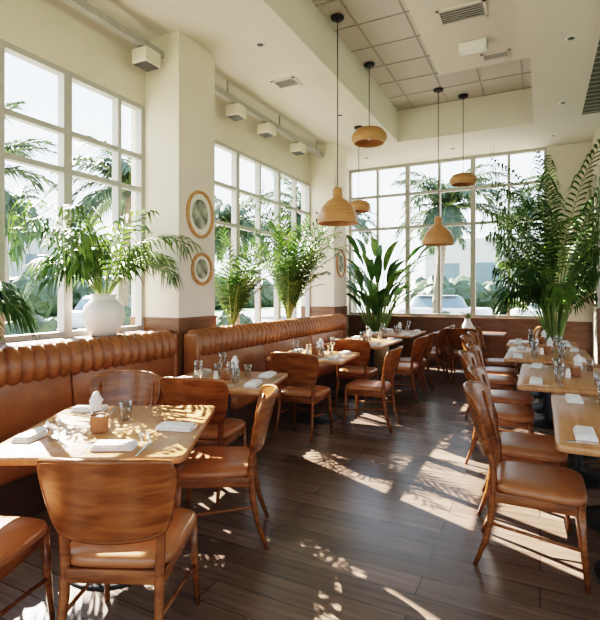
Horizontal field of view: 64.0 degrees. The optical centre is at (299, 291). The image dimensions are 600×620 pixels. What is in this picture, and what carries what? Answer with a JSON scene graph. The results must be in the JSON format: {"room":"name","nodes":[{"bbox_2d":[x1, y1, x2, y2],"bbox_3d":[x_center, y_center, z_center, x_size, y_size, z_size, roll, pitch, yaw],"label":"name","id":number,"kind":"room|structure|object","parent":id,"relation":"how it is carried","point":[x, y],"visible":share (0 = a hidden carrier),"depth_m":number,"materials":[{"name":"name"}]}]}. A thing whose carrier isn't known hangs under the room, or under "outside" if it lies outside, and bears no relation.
{"room":"restaurant","nodes":[
{"label":"restaurant","id":0,"kind":"room"},
{"bbox_2d":[0,0,348,337],"bbox_3d":[-1.731,-0.635,4.946,0.680,4.270,13.300,0,0,27],"label":"wall","id":1,"kind":"structure","parent":0,"point":[54,31],"depth_m":4.76,"materials":[{"name":"beige paint"}]},
{"bbox_2d":[0,38,144,342],"bbox_3d":[-2.864,-0.818,3.092,0.090,2.465,4.970,0,0,27],"label":"window","id":2,"kind":"structure","parent":1,"relation":"in","point":[64,169],"depth_m":4.44,"materials":[{"name":"paint"}]},
{"bbox_2d":[0,330,157,347],"bbox_3d":[-1.658,0.547,4.879,0.530,0.265,9.245,0,0,27],"label":"window sill","id":3,"kind":"structure","parent":1,"relation":"attached to","point":[52,340],"depth_m":4.19,"materials":[{"name":"paint"}]},
{"bbox_2d":[0,281,42,342],"bbox_3d":[-2.245,0.190,3.307,0.746,0.602,1.090,0,0,27],"label":"potted palm","id":4,"kind":"object","parent":3,"relation":"on","point":[9,308],"visible":1,"depth_m":3.41,"materials":[{"name":"plant"}]},
{"bbox_2d":[7,199,202,336],"bbox_3d":[-1.631,-0.177,4.382,0.923,1.185,1.520,0,0,27],"label":"areca palm","id":5,"kind":"object","parent":3,"relation":"on","point":[103,315],"visible":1,"depth_m":4.20,"materials":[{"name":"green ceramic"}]},
{"bbox_2d":[215,140,310,324],"bbox_3d":[-0.655,-0.700,7.511,0.090,2.700,3.650,0,0,27],"label":"window","id":6,"kind":"structure","parent":1,"relation":"in","point":[235,226],"depth_m":7.49,"materials":[{"name":"paint"}]},
{"bbox_2d":[61,0,323,157],"bbox_3d":[-1.876,-2.645,4.432,0.080,0.250,10.250,0,0,27],"label":"track rail","id":7,"kind":"object","parent":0,"point":[83,6],"depth_m":4.91,"materials":[{"name":"metal"}]},
{"bbox_2d":[215,221,292,325],"bbox_3d":[-0.564,-0.093,6.241,1.169,1.486,1.380,0,0,27],"label":"palm","id":8,"kind":"object","parent":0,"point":[237,293],"visible":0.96,"depth_m":6.12,"materials":[{"name":"plant"}]},
{"bbox_2d":[250,182,348,319],"bbox_3d":[0.138,-0.492,7.890,0.950,2.284,2.078,0,0,27],"label":"palm","id":9,"kind":"object","parent":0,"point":[295,273],"visible":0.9,"depth_m":7.47,"materials":[{"name":"plant"}]},
{"bbox_2d":[0,363,599,619],"bbox_3d":[1.878,1.560,3.198,8.900,0.120,13.800,0,0,27],"label":"floor","id":10,"kind":"structure","parent":0,"point":[365,521],"depth_m":2.86,"materials":[{"name":"brown wood"}]},
{"bbox_2d":[0,516,54,619],"bbox_3d":[-1.382,1.053,1.923,0.541,0.903,0.619,0,0,5],"label":"dining chair","id":11,"kind":"object","parent":10,"relation":"on","point":[20,537],"visible":1,"depth_m":2.07,"materials":[{"name":"leather"}]},
{"bbox_2d":[0,329,177,516],"bbox_3d":[-2.277,0.948,2.788,0.666,1.105,4.960,0,0,27],"label":"bench","id":12,"kind":"object","parent":10,"relation":"on","point":[38,382],"visible":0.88,"depth_m":3.76,"materials":[{"name":"brown leather"}]},
{"bbox_2d":[0,405,214,590],"bbox_3d":[-1.020,1.125,2.679,0.950,0.750,1.000,0,0,-1],"label":"dining table","id":13,"kind":"object","parent":10,"relation":"on","point":[75,433],"visible":0.5,"depth_m":2.47,"materials":[{"name":"brown wood"}]},
{"bbox_2d":[10,427,53,443],"bbox_3d":[-1.375,0.735,2.470,0.100,0.030,0.200,0,0,9],"label":"folded napkin","id":14,"kind":"object","parent":13,"relation":"on","point":[32,435],"visible":1,"depth_m":2.42,"materials":[{"name":"white fabric"}]},
{"bbox_2d":[46,418,60,441],"bbox_3d":[-1.243,0.697,2.423,0.068,0.105,0.068,0,0,-1],"label":"water glass","id":15,"kind":"object","parent":13,"relation":"on","point":[48,423],"visible":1,"depth_m":2.41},
{"bbox_2d":[70,405,107,412],"bbox_3d":[-1.329,0.735,3.031,0.200,0.030,0.100,0,0,-1],"label":"folded napkin","id":16,"kind":"object","parent":13,"relation":"on","point":[79,408],"visible":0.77,"depth_m":2.99,"materials":[{"name":"white fabric"}]},
{"bbox_2d":[89,413,108,433],"bbox_3d":[-1.077,0.705,2.577,0.100,0.090,0.100,0,0,19],"label":"terracotta cup","id":17,"kind":"object","parent":13,"relation":"on","point":[99,422],"visible":1,"depth_m":2.54,"materials":[{"name":"orange ceramic"}]},
{"bbox_2d":[89,391,103,414],"bbox_3d":[-1.162,0.657,2.735,0.080,0.185,0.080,0,0,-1],"label":"folded napkin","id":18,"kind":"object","parent":17,"relation":"in","point":[95,401],"visible":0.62,"depth_m":2.72,"materials":[{"name":"white fabric"}]},
{"bbox_2d":[89,440,137,451],"bbox_3d":[-0.890,0.735,2.302,0.200,0.030,0.100,0,0,-1],"label":"folded napkin","id":19,"kind":"object","parent":13,"relation":"on","point":[100,445],"visible":1,"depth_m":2.26,"materials":[{"name":"white fabric"}]},
{"bbox_2d":[120,401,131,420],"bbox_3d":[-1.023,0.697,2.819,0.068,0.105,0.068,0,0,-1],"label":"water glass","id":20,"kind":"object","parent":13,"relation":"on","point":[130,402],"visible":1,"depth_m":2.80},
{"bbox_2d":[155,421,196,431],"bbox_3d":[-0.678,0.735,2.627,0.200,0.030,0.100,0,0,11],"label":"folded napkin","id":21,"kind":"object","parent":13,"relation":"on","point":[165,425],"visible":1,"depth_m":2.59,"materials":[{"name":"white fabric"}]},
{"bbox_2d":[36,457,199,619],"bbox_3d":[-0.727,1.053,2.021,0.541,0.903,0.619,0,0,3],"label":"dining chair","id":22,"kind":"object","parent":10,"relation":"on","point":[120,517],"visible":1,"depth_m":1.82,"materials":[{"name":"brown wood"}]},
{"bbox_2d":[89,370,160,405],"bbox_3d":[-1.305,1.053,3.399,0.541,0.903,0.619,0,0,1],"label":"dining chair","id":23,"kind":"object","parent":10,"relation":"on","point":[140,387],"visible":0.32,"depth_m":3.63,"materials":[{"name":"brown wood"}]},
{"bbox_2d":[130,30,216,376],"bbox_3d":[-1.438,-0.635,5.510,0.700,4.270,0.670,0,0,27],"label":"column","id":24,"kind":"structure","parent":10,"relation":"on","point":[179,94],"depth_m":5.23,"materials":[{"name":"beige paint"}]},
{"bbox_2d":[186,190,213,238],"bbox_3d":[-1.116,-0.870,5.388,0.040,0.542,0.477,0,0,27],"label":"framed picture","id":25,"kind":"object","parent":24,"relation":"attached to","point":[199,207],"visible":1,"depth_m":5.38,"materials":[{"name":"brown wood"}]},
{"bbox_2d":[191,252,212,285],"bbox_3d":[-1.103,-0.260,5.415,0.040,0.375,0.375,0,0,27],"label":"framed picture","id":26,"kind":"object","parent":24,"relation":"attached to","point":[202,266],"visible":0.97,"depth_m":5.41,"materials":[{"name":"brown wood"}]},
{"bbox_2d":[160,377,246,504],"bbox_3d":[-0.722,1.053,3.669,0.541,0.903,0.619,0,0,15],"label":"dining chair","id":27,"kind":"object","parent":10,"relation":"on","point":[220,430],"visible":0.58,"depth_m":3.44,"materials":[{"name":"brown wood"}]},
{"bbox_2d":[174,384,278,549],"bbox_3d":[-0.442,1.053,2.996,0.619,0.903,0.541,0,0,-3],"label":"dining chair","id":28,"kind":"object","parent":10,"relation":"on","point":[204,466],"visible":0.98,"depth_m":2.80,"materials":[{"name":"leather"}]},
{"bbox_2d":[180,370,287,465],"bbox_3d":[-0.635,1.125,4.141,0.900,0.750,0.850,0,0,13],"label":"dining table","id":29,"kind":"object","parent":10,"relation":"on","point":[280,377],"visible":0.26,"depth_m":4.11,"materials":[{"name":"brown wood"}]},
{"bbox_2d":[193,369,211,375],"bbox_3d":[-0.893,0.735,4.409,0.100,0.030,0.200,0,0,12],"label":"folded napkin","id":30,"kind":"object","parent":29,"relation":"on","point":[203,370],"visible":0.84,"depth_m":4.35,"materials":[{"name":"white fabric"}]},
{"bbox_2d":[221,368,231,379],"bbox_3d":[-0.635,0.705,4.141,0.100,0.090,0.100,0,0,-7],"label":"terracotta cup","id":31,"kind":"object","parent":29,"relation":"on","point":[224,375],"visible":0.96,"depth_m":4.10,"materials":[{"name":"orange ceramic"}]},
{"bbox_2d":[231,356,238,376],"bbox_3d":[-0.579,0.657,4.261,0.080,0.185,0.080,0,0,13],"label":"folded napkin","id":32,"kind":"object","parent":29,"relation":"on","point":[235,359],"visible":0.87,"depth_m":4.24,"materials":[{"name":"white fabric"}]},
{"bbox_2d":[244,379,261,386],"bbox_3d":[-0.377,0.735,3.874,0.100,0.030,0.200,0,0,11],"label":"folded napkin","id":33,"kind":"object","parent":29,"relation":"on","point":[253,382],"visible":1,"depth_m":3.82,"materials":[{"name":"white fabric"}]},
{"bbox_2d":[258,371,276,377],"bbox_3d":[-0.288,0.735,4.274,0.100,0.030,0.200,0,0,18],"label":"folded napkin","id":34,"kind":"object","parent":29,"relation":"on","point":[268,374],"visible":1,"depth_m":4.22,"materials":[{"name":"white fabric"}]},
{"bbox_2d":[184,313,363,430],"bbox_3d":[0.011,0.948,6.871,0.666,1.105,4.310,0,0,27],"label":"bench","id":35,"kind":"object","parent":10,"relation":"on","point":[252,343],"visible":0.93,"depth_m":6.00,"materials":[{"name":"brown leather"}]},
{"bbox_2d":[270,352,332,442],"bbox_3d":[0.019,1.053,5.063,0.541,0.903,0.619,0,0,25],"label":"dining chair","id":36,"kind":"object","parent":10,"relation":"on","point":[301,369],"visible":0.94,"depth_m":4.87,"materials":[{"name":"brown wood"}]},
{"bbox_2d":[267,350,359,423],"bbox_3d":[0.179,1.125,5.724,0.900,0.750,0.850,0,0,22],"label":"dining table","id":37,"kind":"object","parent":10,"relation":"on","point":[303,417],"visible":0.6,"depth_m":5.62,"materials":[{"name":"brown wood"}]},
{"bbox_2d":[311,347,318,354],"bbox_3d":[0.179,0.705,5.724,0.100,0.090,0.100,0,0,2],"label":"terracotta cup","id":38,"kind":"object","parent":37,"relation":"on","point":[314,351],"visible":0.94,"depth_m":5.69,"materials":[{"name":"orange ceramic"}]},
{"bbox_2d":[301,143,347,337],"bbox_3d":[0.481,-0.635,9.347,0.700,4.270,0.690,0,0,27],"label":"column","id":39,"kind":"structure","parent":10,"relation":"on","point":[329,298],"depth_m":9.04,"materials":[{"name":"beige paint"}]},
{"bbox_2d":[336,250,345,276],"bbox_3d":[0.789,-0.540,9.198,0.040,0.524,0.449,0,0,27],"label":"framed picture","id":40,"kind":"object","parent":39,"relation":"attached to","point":[341,260],"visible":0.94,"depth_m":9.22,"materials":[{"name":"brown wood"}]},
{"bbox_2d":[331,339,378,408],"bbox_3d":[0.741,1.053,6.401,0.541,0.903,0.619,0,0,27],"label":"dining chair","id":41,"kind":"object","parent":10,"relation":"on","point":[355,368],"visible":0.79,"depth_m":6.21,"materials":[{"name":"brown wood"}]},
{"bbox_2d":[324,337,402,398],"bbox_3d":[0.993,1.125,7.308,0.850,0.750,1.250,0,0,27],"label":"dining table","id":42,"kind":"object","parent":10,"relation":"on","point":[384,342],"visible":0.32,"depth_m":7.21,"materials":[{"name":"brown wood"}]},
{"bbox_2d":[342,346,402,432],"bbox_3d":[0.845,1.053,5.394,0.619,0.903,0.541,0,0,25],"label":"dining chair","id":43,"kind":"object","parent":10,"relation":"on","point":[358,387],"visible":1,"depth_m":5.24,"materials":[{"name":"brown wood"}]},
{"bbox_2d":[347,233,429,365],"bbox_3d":[1.905,0.143,9.752,2.326,2.713,1.290,0,0,27],"label":"potted plant","id":44,"kind":"object","parent":10,"relation":"on","point":[376,302],"visible":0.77,"depth_m":9.66,"materials":[{"name":"plant"}]},
{"bbox_2d":[365,330,425,377],"bbox_3d":[1.784,1.125,8.891,0.850,0.750,1.250,0,0,27],"label":"dining table","id":45,"kind":"object","parent":10,"relation":"on","point":[388,334],"visible":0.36,"depth_m":8.56,"materials":[{"name":"brown wood"}]},
{"bbox_2d":[379,335,427,402],"bbox_3d":[1.487,1.053,6.768,0.619,0.903,0.541,0,0,29],"label":"dining chair","id":46,"kind":"object","parent":10,"relation":"on","point":[419,344],"visible":0.84,"depth_m":6.57,"materials":[{"name":"brown wood"}]},
{"bbox_2d":[394,332,436,394],"bbox_3d":[1.756,1.053,7.306,0.619,0.903,0.541,0,0,27],"label":"dining chair","id":47,"kind":"object","parent":10,"relation":"on","point":[431,337],"visible":0.73,"depth_m":7.13,"materials":[{"name":"brown wood"}]},
{"bbox_2d":[410,327,448,381],"bbox_3d":[2.261,1.053,8.317,0.619,0.903,0.541,0,0,27],"label":"dining chair","id":48,"kind":"object","parent":10,"relation":"on","point":[435,354],"visible":0.76,"depth_m":8.09,"materials":[{"name":"brown wood"}]},
{"bbox_2d":[429,325,454,375],"bbox_3d":[2.531,1.053,8.855,0.619,0.903,0.541,0,0,25],"label":"dining chair","id":49,"kind":"object","parent":10,"relation":"on","point":[444,349],"visible":0.47,"depth_m":8.65,"materials":[{"name":"brown wood"}]},
{"bbox_2d":[447,328,472,379],"bbox_3d":[2.843,1.053,8.257,0.541,0.903,0.619,0,0,27],"label":"dining chair","id":50,"kind":"object","parent":10,"relation":"on","point":[454,334],"visible":0.55,"depth_m":8.13,"materials":[{"name":"brown wood"}]},
{"bbox_2d":[436,331,506,374],"bbox_3d":[3.153,1.125,8.877,1.200,0.750,0.750,0,0,27],"label":"dining table","id":51,"kind":"object","parent":10,"relation":"on","point":[485,334],"visible":0.31,"depth_m":8.67,"materials":[{"name":"brown wood"}]},
{"bbox_2d":[459,310,478,328],"bbox_3d":[3.120,0.541,8.910,0.357,0.417,0.345,0,0,9],"label":"flower vase","id":52,"kind":"object","parent":51,"relation":"on","point":[467,323],"visible":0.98,"depth_m":8.85,"materials":[{"name":"white ceramic"}]},
{"bbox_2d":[460,335,515,416],"bbox_3d":[2.284,1.023,5.846,0.636,0.963,0.519,0,0,27],"label":"dining chair","id":53,"kind":"object","parent":10,"relation":"on","point":[497,381],"visible":0.44,"depth_m":5.65,"materials":[{"name":"brown wood"}]},
{"bbox_2d":[467,331,517,390],"bbox_3d":[2.574,1.023,6.426,0.636,0.963,0.520,0,0,26],"label":"dining chair","id":54,"kind":"object","parent":10,"relation":"on","point":[489,369],"visible":0.4,"depth_m":6.30,"materials":[{"name":"brown wood"}]},
{"bbox_2d":[472,327,516,368],"bbox_3d":[2.954,1.023,7.299,0.636,0.963,0.519,0,0,27],"label":"dining chair","id":55,"kind":"object","parent":10,"relation":"on","point":[494,362],"visible":0.57,"depth_m":7.17,"materials":[{"name":"brown wood"}]},
{"bbox_2d":[458,350,534,463],"bbox_3d":[1.743,1.023,4.271,0.636,0.963,0.519,0,0,27],"label":"dining chair","id":56,"kind":"object","parent":10,"relation":"on","point":[509,415],"visible":0.45,"depth_m":4.14,"materials":[{"name":"brown wood"}]},
{"bbox_2d":[466,343,533,441],"bbox_3d":[2.016,1.023,4.863,0.636,0.963,0.520,0,0,28],"label":"dining chair","id":57,"kind":"object","parent":10,"relation":"on","point":[498,396],"visible":0.41,"depth_m":4.76,"materials":[{"name":"brown wood"}]},
{"bbox_2d":[467,365,570,531],"bbox_3d":[1.500,1.023,3.339,0.636,0.963,0.520,0,0,25],"label":"dining chair","id":58,"kind":"object","parent":10,"relation":"on","point":[516,446],"visible":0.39,"depth_m":3.21,"materials":[{"name":"brown wood"}]},
{"bbox_2d":[504,326,541,365],"bbox_3d":[3.965,1.053,8.527,0.619,0.903,0.541,0,0,27],"label":"dining chair","id":59,"kind":"object","parent":10,"relation":"on","point":[537,332],"visible":0.31,"depth_m":8.27,"materials":[{"name":"brown wood"}]},
{"bbox_2d":[463,380,590,594],"bbox_3d":[1.260,1.023,2.724,0.636,0.963,0.519,0,0,27],"label":"dining chair","id":60,"kind":"object","parent":10,"relation":"on","point":[549,488],"visible":1,"depth_m":2.60,"materials":[{"name":"brown wood"}]},
{"bbox_2d":[480,139,599,365],"bbox_3d":[3.883,-0.544,7.677,1.560,4.087,3.233,0,0,27],"label":"palm","id":61,"kind":"object","parent":10,"relation":"on","point":[543,291],"visible":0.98,"depth_m":7.57,"materials":[{"name":"plant"}]},
{"bbox_2d":[507,340,578,397],"bbox_3d":[3.529,1.125,7.012,0.900,0.750,0.850,0,0,27],"label":"dining table","id":62,"kind":"object","parent":10,"relation":"on","point":[510,343],"visible":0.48,"depth_m":6.86,"materials":[{"name":"brown wood"}]},
{"bbox_2d":[504,347,595,428],"bbox_3d":[3.001,1.125,5.823,0.900,0.750,1.350,0,0,27],"label":"dining table","id":63,"kind":"object","parent":10,"relation":"on","point":[546,421],"visible":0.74,"depth_m":5.48,"materials":[{"name":"brown wood"}]},
{"bbox_2d":[543,346,551,353],"bbox_3d":[3.001,0.705,5.823,0.100,0.090,0.100,0,0,7],"label":"terracotta cup","id":64,"kind":"object","parent":63,"relation":"on","point":[547,349],"visible":0.96,"depth_m":5.79,"materials":[{"name":"orange ceramic"}]},
{"bbox_2d":[517,363,599,488],"bbox_3d":[2.442,1.125,4.258,0.900,0.750,1.350,0,0,27],"label":"dining table","id":65,"kind":"object","parent":10,"relation":"on","point":[584,385],"visible":0.51,"depth_m":3.94,"materials":[{"name":"brown wood"}]},
{"bbox_2d":[529,377,542,384],"bbox_3d":[1.961,0.735,3.989,0.100,0.030,0.200,0,0,27],"label":"folded napkin","id":66,"kind":"object","parent":65,"relation":"on","point":[533,380],"visible":1,"depth_m":3.92,"materials":[{"name":"white fabric"}]},
{"bbox_2d":[569,366,581,376],"bbox_3d":[2.442,0.705,4.258,0.100,0.090,0.100,0,0,7],"label":"terracotta cup","id":67,"kind":"object","parent":65,"relation":"on","point":[575,371],"visible":0.98,"depth_m":4.22,"materials":[{"name":"orange ceramic"}]},
{"bbox_2d":[573,354,582,374],"bbox_3d":[2.526,0.657,4.361,0.080,0.185,0.080,0,0,27],"label":"folded napkin","id":68,"kind":"object","parent":65,"relation":"on","point":[577,359],"visible":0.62,"depth_m":4.34,"materials":[{"name":"white fabric"}]},
{"bbox_2d":[551,394,599,584],"bbox_3d":[1.963,1.125,2.764,0.900,0.750,1.350,0,0,27],"label":"dining table","id":69,"kind":"object","parent":10,"relation":"on","point":[565,415],"visible":0.95,"depth_m":2.82,"materials":[{"name":"brown wood"}]},
{"bbox_2d":[565,393,583,403],"bbox_3d":[1.889,0.735,3.309,0.100,0.030,0.200,0,0,24],"label":"folded napkin","id":70,"kind":"object","parent":69,"relation":"on","point":[570,398],"visible":1,"depth_m":3.25,"materials":[{"name":"white fabric"}]},
{"bbox_2d":[573,425,598,442],"bbox_3d":[1.482,0.735,2.495,0.100,0.030,0.200,0,0,26],"label":"folded napkin","id":71,"kind":"object","parent":69,"relation":"on","point":[581,433],"visible":1,"depth_m":2.44,"materials":[{"name":"white fabric"}]},
{"bbox_2d":[592,128,599,363],"bbox_3d":[5.581,-0.635,8.278,0.860,4.270,0.840,0,0,27],"label":"column","id":72,"kind":"structure","parent":10,"relation":"on","point":[595,311],"depth_m":8.17,"materials":[{"name":"beige paint"}]},
{"bbox_2d":[87,0,599,170],"bbox_3d":[1.901,-3.235,3.131,8.800,0.930,13.700,0,0,27],"label":"ceiling","id":73,"kind":"structure","parent":0,"point":[514,105],"depth_m":6.60,"materials":[{"name":"paint"}]},
{"bbox_2d":[132,45,160,71],"bbox_3d":[-1.597,-2.430,4.991,0.200,0.180,0.220,0,0,27],"label":"speaker box","id":74,"kind":"object","parent":73,"relation":"attached to","point":[145,58],"visible":1,"depth_m":4.92,"materials":[{"name":"beige paint"}]},
{"bbox_2d":[226,103,246,120],"bbox_3d":[-0.859,-2.430,6.467,0.200,0.180,0.220,0,0,27],"label":"speaker box","id":75,"kind":"object","parent":73,"relation":"attached to","point":[236,111],"visible":1,"depth_m":6.39,"materials":[{"name":"beige paint"}]},
{"bbox_2d":[257,122,275,137],"bbox_3d":[-0.501,-2.430,7.182,0.200,0.180,0.220,0,0,27],"label":"speaker box","id":76,"kind":"object","parent":73,"relation":"attached to","point":[266,130],"visible":1,"depth_m":7.11,"materials":[{"name":"beige paint"}]},
{"bbox_2d":[270,76,301,89],"bbox_3d":[-0.179,-2.764,6.350,0.340,0.012,0.260,0,0,27],"label":"ceiling vent","id":77,"kind":"object","parent":73,"relation":"in","point":[288,82],"depth_m":6.34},
{"bbox_2d":[290,142,305,155],"bbox_3d":[-0.031,-2.430,8.121,0.200,0.180,0.220,0,0,27],"label":"speaker box","id":78,"kind":"object","parent":73,"relation":"attached to","point":[298,148],"visible":1,"depth_m":8.04,"materials":[{"name":"beige paint"}]},
{"bbox_2d":[317,13,357,225],"bbox_3d":[0.456,-2.085,5.832,0.500,2.510,0.500,0,0,27],"label":"pendant lamp","id":79,"kind":"object","parent":73,"relation":"hanging from","point":[337,211],"visible":1,"depth_m":5.72,"materials":[{"name":"brown wood"}]},
{"bbox_2d":[350,125,370,212],"bbox_3d":[0.988,-2.060,8.059,0.400,1.420,0.400,0,0,27],"label":"pendant lamp","id":80,"kind":"object","parent":73,"relation":"hanging from","point":[360,206],"visible":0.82,"depth_m":7.91,"materials":[{"name":"brown wood"}]},
{"bbox_2d":[351,62,386,147],"bbox_3d":[1.015,-2.760,7.039,0.520,1.160,0.520,0,0,27],"label":"pendant lamp","id":81,"kind":"object","parent":73,"relation":"hanging from","point":[369,136],"visible":1,"depth_m":6.93,"materials":[{"name":"brown wood"}]},
{"bbox_2d":[422,87,454,245],"bbox_3d":[2.281,-2.060,7.916,0.520,2.560,0.520,0,0,27],"label":"pendant lamp","id":82,"kind":"object","parent":73,"relation":"hanging from","point":[438,234],"visible":1,"depth_m":7.81,"materials":[{"name":"brown wood"}]},
{"bbox_2d":[449,94,476,186],"bbox_3d":[2.777,-2.585,8.171,0.460,1.510,0.460,0,0,27],"label":"pendant lamp","id":83,"kind":"object","parent":73,"relation":"hanging from","point":[464,179],"visible":1,"depth_m":8.10,"materials":[{"name":"brown wood"}]},
{"bbox_2d":[404,0,529,74],"bbox_3d":[0.245,-3.170,2.002,1.148,0.339,9.800,0,0,27],"label":"ceiling panel","id":84,"kind":"object","parent":73,"relation":"attached to","point":[506,25],"depth_m":5.55,"materials":[{"name":"paint"}]},
{"bbox_2d":[435,0,487,26],"bbox_3d":[1.744,-2.994,5.165,0.500,0.012,0.320,0,0,27],"label":"ceiling vent","id":85,"kind":"object","parent":84,"relation":"in","point":[477,9],"depth_m":5.16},
{"bbox_2d":[481,49,510,61],"bbox_3d":[2.482,-2.994,6.082,0.340,0.012,0.200,0,0,27],"label":"ceiling vent","id":86,"kind":"object","parent":84,"relation":"in","point":[506,53],"depth_m":6.07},
{"bbox_2d":[459,38,487,55],"bbox_3d":[2.084,-2.950,5.778,0.320,0.100,0.140,0,0,27],"label":"box","id":87,"kind":"object","parent":73,"relation":"attached to","point":[479,45],"visible":1,"depth_m":5.74,"materials":[{"name":"white plastic"}]},
{"bbox_2d":[579,24,599,115],"bbox_3d":[3.935,-2.764,5.188,1.300,0.012,4.600,0,0,27],"label":"return grille","id":88,"kind":"object","parent":73,"relation":"in","point":[590,105],"depth_m":6.50,"materials":[{"name":"metal"}]},
{"bbox_2d":[349,141,591,368],"bbox_3d":[4.830,-0.635,9.213,8.600,4.270,0.200,0,0,27],"label":"wall","id":89,"kind":"structure","parent":0,"point":[568,159],"depth_m":9.08,"materials":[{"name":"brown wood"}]},
{"bbox_2d":[347,315,539,320],"bbox_3d":[2.893,0.532,10.013,4.020,0.035,0.140,0,0,27],"label":"trim","id":90,"kind":"structure","parent":89,"relation":"attached to","point":[479,318],"depth_m":9.77,"materials":[{"name":"brown wood"}]},
{"bbox_2d":[349,147,546,318],"bbox_3d":[2.936,-1.127,10.098,4.020,3.285,0.090,0,0,27],"label":"window","id":91,"kind":"structure","parent":89,"relation":"in","point":[473,188],"depth_m":10.05,"materials":[{"name":"paint"}]},
{"label":"outside","id":92,"kind":"structure","parent":0,"visible":0},
{"bbox_2d":[11,299,510,321],"bbox_3d":[11.180,1.830,22.361,180.000,0.340,170.000,0,0,27],"label":"ground","id":93,"kind":"structure","parent":92,"point":[299,301],"depth_m":45.53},
{"bbox_2d":[5,184,46,321],"bbox_3d":[-15.183,-1.952,24.164,4.354,7.227,4.108,0,0,-18],"label":"palm tree","id":94,"kind":"object","parent":93,"relation":"on","point":[23,193],"visible":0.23,"depth_m":24.09,"materials":[{"name":"green plant"}]},
{"bbox_2d":[5,101,57,262],"bbox_3d":[-7.748,-1.301,10.583,4.410,5.924,4.307,0,0,27],"label":"palm tree","id":95,"kind":"object","parent":93,"relation":"on","point":[9,198],"visible":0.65,"depth_m":11.12,"materials":[{"name":"green plant"}]},
{"bbox_2d":[7,228,111,284],"bbox_3d":[-24.127,-1.670,43.368,10.050,6.660,36.000,0,0,27],"label":"building","id":96,"kind":"structure","parent":93,"relation":"on","point":[35,254],"depth_m":38.07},
{"bbox_2d":[42,135,130,306],"bbox_3d":[-5.263,-1.541,14.354,4.203,6.406,4.163,0,0,-18],"label":"palm tree","id":97,"kind":"object","parent":93,"relation":"on","point":[100,195],"visible":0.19,"depth_m":13.87,"materials":[{"name":"green plant"}]},
{"bbox_2d":[5,305,252,335],"bbox_3d":[-4.549,0.984,12.400,2.020,1.349,10.957,0,0,25],"label":"hedge","id":98,"kind":"object","parent":93,"relation":"on","point":[51,324],"visible":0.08,"depth_m":10.10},
{"bbox_2d":[9,272,273,319],"bbox_3d":[-14.605,-0.302,37.072,8.538,3.923,47.854,0,0,27],"label":"hedge","id":99,"kind":"object","parent":93,"relation":"on","point":[40,308],"visible":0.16,"depth_m":32.90,"materials":[{"name":"plant"}]},
{"bbox_2d":[215,192,283,306],"bbox_3d":[-2.827,-1.239,18.708,4.557,5.802,4.068,0,0,40],"label":"palm tree","id":100,"kind":"object","parent":93,"relation":"on","point":[223,213],"visible":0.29,"depth_m":18.09,"materials":[{"name":"green plant"}]},
{"bbox_2d":[249,173,364,252],"bbox_3d":[0.393,-1.475,18.948,4.361,6.273,4.357,0,0,8],"label":"palm tree","id":101,"kind":"object","parent":93,"relation":"on","point":[270,194],"visible":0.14,"depth_m":18.24,"materials":[{"name":"green plant"}]},
{"bbox_2d":[353,203,383,311],"bbox_3d":[3.472,-2.155,31.880,4.446,7.636,4.050,0,0,27],"label":"palm tree","id":102,"kind":"object","parent":93,"relation":"on","point":[362,222],"visible":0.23,"depth_m":31.57,"materials":[{"name":"green plant"}]},
{"bbox_2d":[404,201,469,255],"bbox_3d":[8.289,-1.929,28.809,3.866,7.178,4.376,0,0,-34],"label":"palm tree","id":103,"kind":"object","parent":93,"relation":"on","point":[431,250],"visible":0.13,"depth_m":29.02,"materials":[{"name":"green plant"}]},
{"bbox_2d":[387,164,522,313],"bbox_3d":[5.251,-1.277,16.305,4.269,5.882,4.021,0,0,24],"label":"palm tree","id":104,"kind":"object","parent":93,"relation":"on","point":[450,213],"visible":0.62,"depth_m":16.08,"materials":[{"name":"green plant"}]},
{"bbox_2d":[403,274,537,314],"bbox_3d":[23.971,0.051,29.925,35.493,3.216,6.546,0,0,27],"label":"hedge","id":105,"kind":"object","parent":93,"relation":"on","point":[460,285],"visible":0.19,"depth_m":35.40,"materials":[{"name":"plant"}]},
{"bbox_2d":[425,236,543,289],"bbox_3d":[29.058,-1.920,48.053,31.000,7.160,8.050,0,0,27],"label":"building","id":106,"kind":"structure","parent":93,"relation":"on","point":[457,260],"depth_m":49.50,"materials":[{"name":"paint"}]},
{"bbox_2d":[494,190,543,303],"bbox_3d":[13.201,-2.164,27.078,4.356,7.653,4.386,0,0,27],"label":"palm tree","id":107,"kind":"object","parent":93,"relation":"on","point":[516,216],"visible":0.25,"depth_m":26.89,"materials":[{"name":"green plant"}]},
{"bbox_2d":[503,174,543,222],"bbox_3d":[8.791,-1.457,14.539,4.296,6.237,4.609,0,0,-18],"label":"palm tree","id":108,"kind":"object","parent":93,"relation":"on","point":[533,177],"visible":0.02,"depth_m":15.15,"materials":[{"name":"green plant"}]},
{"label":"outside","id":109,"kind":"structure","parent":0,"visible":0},
{"bbox_2d":[78,302,404,329],"bbox_3d":[28.174,1.644,13.864,82.000,0.031,110.000,0,0,27],"label":"road","id":110,"kind":"structure","parent":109,"point":[266,315],"depth_m":36.40,"materials":[{"name":"asphalt"}]},
{"bbox_2d":[57,296,130,329],"bbox_3d":[-7.603,0.889,19.454,1.840,1.480,4.300,0,0,25],"label":"parked car","id":111,"kind":"object","parent":110,"relation":"on","point":[77,320],"visible":0.14,"depth_m":17.45,"materials":[{"name":"paint"}]},
{"bbox_2d":[394,295,492,314],"bbox_3d":[6.485,0.889,21.913,4.300,1.480,1.840,0,0,24],"label":"parked car","id":112,"kind":"object","parent":110,"relation":"on","point":[454,304],"visible":0.57,"depth_m":21.31,"materials":[{"name":"paint"}]},
{"bbox_2d":[510,303,542,315],"bbox_3d":[10.957,0.889,19.677,4.300,1.480,1.840,0,0,27],"label":"parked car","id":113,"kind":"object","parent":110,"relation":"on","point":[515,312],"visible":0.08,"depth_m":19.62,"materials":[{"name":"paint"}]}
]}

